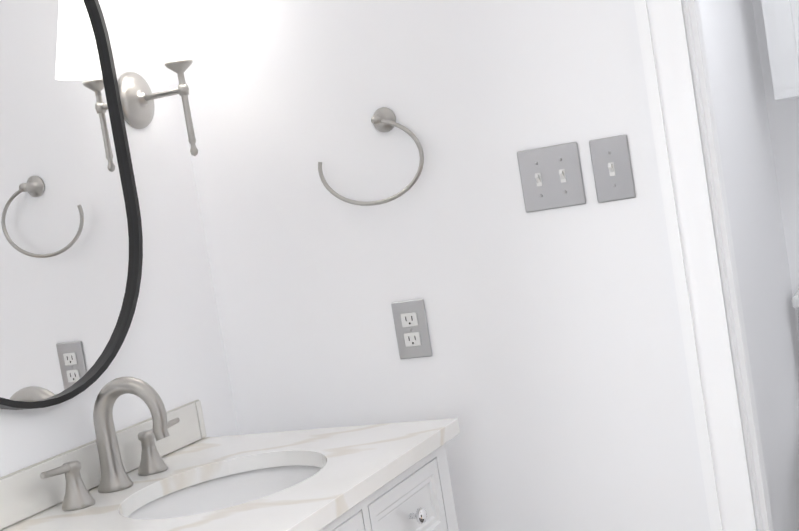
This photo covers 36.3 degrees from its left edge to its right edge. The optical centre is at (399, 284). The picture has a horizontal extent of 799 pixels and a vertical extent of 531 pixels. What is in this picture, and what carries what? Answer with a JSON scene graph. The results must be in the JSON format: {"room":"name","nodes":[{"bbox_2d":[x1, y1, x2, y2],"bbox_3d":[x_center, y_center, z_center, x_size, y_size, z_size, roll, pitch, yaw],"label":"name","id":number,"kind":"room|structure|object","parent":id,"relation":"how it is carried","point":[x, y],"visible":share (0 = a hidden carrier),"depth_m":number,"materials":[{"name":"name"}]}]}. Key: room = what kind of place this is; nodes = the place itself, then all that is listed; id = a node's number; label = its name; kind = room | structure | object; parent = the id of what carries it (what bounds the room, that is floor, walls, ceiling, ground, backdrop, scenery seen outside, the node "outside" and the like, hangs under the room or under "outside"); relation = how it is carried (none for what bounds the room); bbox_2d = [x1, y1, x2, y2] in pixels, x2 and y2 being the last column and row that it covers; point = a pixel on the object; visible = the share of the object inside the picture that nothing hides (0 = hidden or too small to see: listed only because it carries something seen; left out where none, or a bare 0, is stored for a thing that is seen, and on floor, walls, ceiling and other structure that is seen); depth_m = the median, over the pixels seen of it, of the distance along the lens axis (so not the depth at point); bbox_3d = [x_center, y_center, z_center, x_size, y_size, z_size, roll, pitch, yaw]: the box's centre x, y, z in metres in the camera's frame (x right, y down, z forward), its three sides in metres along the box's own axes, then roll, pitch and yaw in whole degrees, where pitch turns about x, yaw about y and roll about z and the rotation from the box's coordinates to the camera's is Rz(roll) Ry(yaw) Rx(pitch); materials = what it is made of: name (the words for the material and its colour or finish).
{"room":"bathroom","nodes":[
{"label":"bathroom","id":0,"kind":"room"},
{"bbox_2d":[0,0,238,477],"bbox_3d":[-0.910,0.109,1.517,0.120,2.460,5.940,-7,5,24],"label":"wall","id":1,"kind":"structure","parent":0,"point":[171,351],"depth_m":2.40,"materials":[{"name":"white paint"}]},
{"bbox_2d":[0,0,142,409],"bbox_3d":[-0.653,-0.253,2.002,0.027,0.920,0.640,-7,5,24],"label":"mirror","id":2,"kind":"object","parent":1,"relation":"attached to","point":[71,248],"visible":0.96,"depth_m":2.12,"materials":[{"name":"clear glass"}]},
{"bbox_2d":[0,399,206,530],"bbox_3d":[-0.773,0.394,1.575,0.010,0.078,1.910,-7,5,24],"label":"backsplash","id":3,"kind":"structure","parent":1,"relation":"attached to","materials":[{"name":"stone"}]},
{"bbox_2d":[118,0,216,155],"bbox_3d":[-0.437,-0.418,2.329,0.191,0.356,0.152,-7,5,24],"label":"sconce","id":4,"kind":"object","parent":1,"relation":"attached to","point":[176,33],"visible":1,"depth_m":2.30,"materials":[{"name":"white fabric"}]},
{"bbox_2d":[177,0,710,530],"bbox_3d":[0.400,-0.157,2.252,1.710,2.460,0.120,-7,5,24],"label":"wall","id":5,"kind":"structure","parent":0,"point":[551,372],"depth_m":2.33,"materials":[{"name":"white paint"}]},
{"bbox_2d":[318,107,423,205],"bbox_3d":[-0.053,-0.244,2.343,0.224,0.183,0.047,-7,5,24],"label":"towel ring","id":6,"kind":"object","parent":5,"relation":"attached to","point":[383,119],"visible":0.98,"depth_m":2.33,"materials":[{"name":"silver metal"}]},
{"bbox_2d":[391,299,432,358],"bbox_3d":[0.023,0.087,2.379,0.070,0.114,0.008,-7,5,24],"label":"outlet","id":7,"kind":"object","parent":5,"relation":"attached to","point":[411,328],"visible":1,"depth_m":2.38,"materials":[{"name":"silver metal"}]},
{"bbox_2d":[517,142,585,212],"bbox_3d":[0.275,-0.195,2.224,0.116,0.114,0.018,-7,5,24],"label":"switch plate","id":8,"kind":"object","parent":5,"relation":"attached to","point":[551,177],"visible":1,"depth_m":2.23,"materials":[{"name":"silver metal"}]},
{"bbox_2d":[589,135,635,202],"bbox_3d":[0.378,-0.206,2.177,0.070,0.114,0.018,-7,5,24],"label":"switch plate","id":9,"kind":"object","parent":5,"relation":"attached to","point":[612,169],"visible":1,"depth_m":2.18,"materials":[{"name":"silver metal"}]},
{"bbox_2d":[634,0,773,530],"bbox_3d":[0.856,-0.049,2.064,0.750,2.128,0.153,-7,5,24],"label":"door frame","id":10,"kind":"structure","parent":5,"relation":"attached to","point":[666,60],"depth_m":2.14,"materials":[{"name":"white paint"}]},
{"bbox_2d":[699,0,798,530],"bbox_3d":[0.769,-0.273,3.004,0.120,2.460,1.570,-7,5,24],"label":"wall","id":11,"kind":"structure","parent":0,"point":[745,142],"depth_m":3.15,"materials":[{"name":"white paint"}]},
{"bbox_2d":[752,0,798,336],"bbox_3d":[1.121,-0.386,3.764,1.830,2.460,0.120,-7,5,24],"label":"wall","id":12,"kind":"structure","parent":0,"point":[783,117],"depth_m":3.68,"materials":[{"name":"white paint"}]},
{"bbox_2d":[761,0,798,100],"bbox_3d":[1.287,-0.921,3.354,0.576,0.731,0.349,-7,5,24],"label":"upper cabinet","id":13,"kind":"object","parent":12,"relation":"attached to","point":[781,20],"visible":1,"depth_m":3.35,"materials":[{"name":"white paint"}]},
{"bbox_3d":[0.091,1.242,1.246,1.890,0.050,5.940,-7,5,24],"label":"floor","id":14,"kind":"structure","parent":0,"visible":0},
{"bbox_2d":[304,425,459,530],"bbox_3d":[-0.445,0.850,1.500,0.554,0.857,1.887,-7,5,24],"label":"bathroom vanity","id":15,"kind":"object","parent":14,"relation":"on","point":[418,495],"depth_m":2.04,"materials":[{"name":"white paint"}]},
{"bbox_2d":[0,418,458,530],"bbox_3d":[-0.518,0.414,1.468,0.554,0.028,1.910,-7,5,24],"label":"countertop","id":16,"kind":"structure","parent":15,"relation":"on","point":[371,452],"depth_m":1.98,"materials":[{"name":"white stone"}]},
{"bbox_2d":[28,377,183,508],"bbox_3d":[-0.457,0.249,2.061,0.159,0.191,0.376,-7,5,24],"label":"faucet","id":17,"kind":"object","parent":16,"relation":"on","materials":[{"name":"silver metal"}]},
{"bbox_2d":[92,453,343,520],"bbox_3d":[-0.269,0.419,2.004,0.380,0.162,0.464,-7,5,24],"label":"sink","id":18,"kind":"object","parent":16,"relation":"in","point":[214,488],"depth_m":2.16,"materials":[{"name":"white ceramic"}]},
{"bbox_2d":[791,289,798,317],"bbox_3d":[1.313,0.440,3.329,0.425,0.837,0.724,-7,5,24],"label":"toilet","id":19,"kind":"object","parent":14,"relation":"on","point":[795,300],"visible":1,"depth_m":3.52,"materials":[{"name":"ceramic"}]}
]}

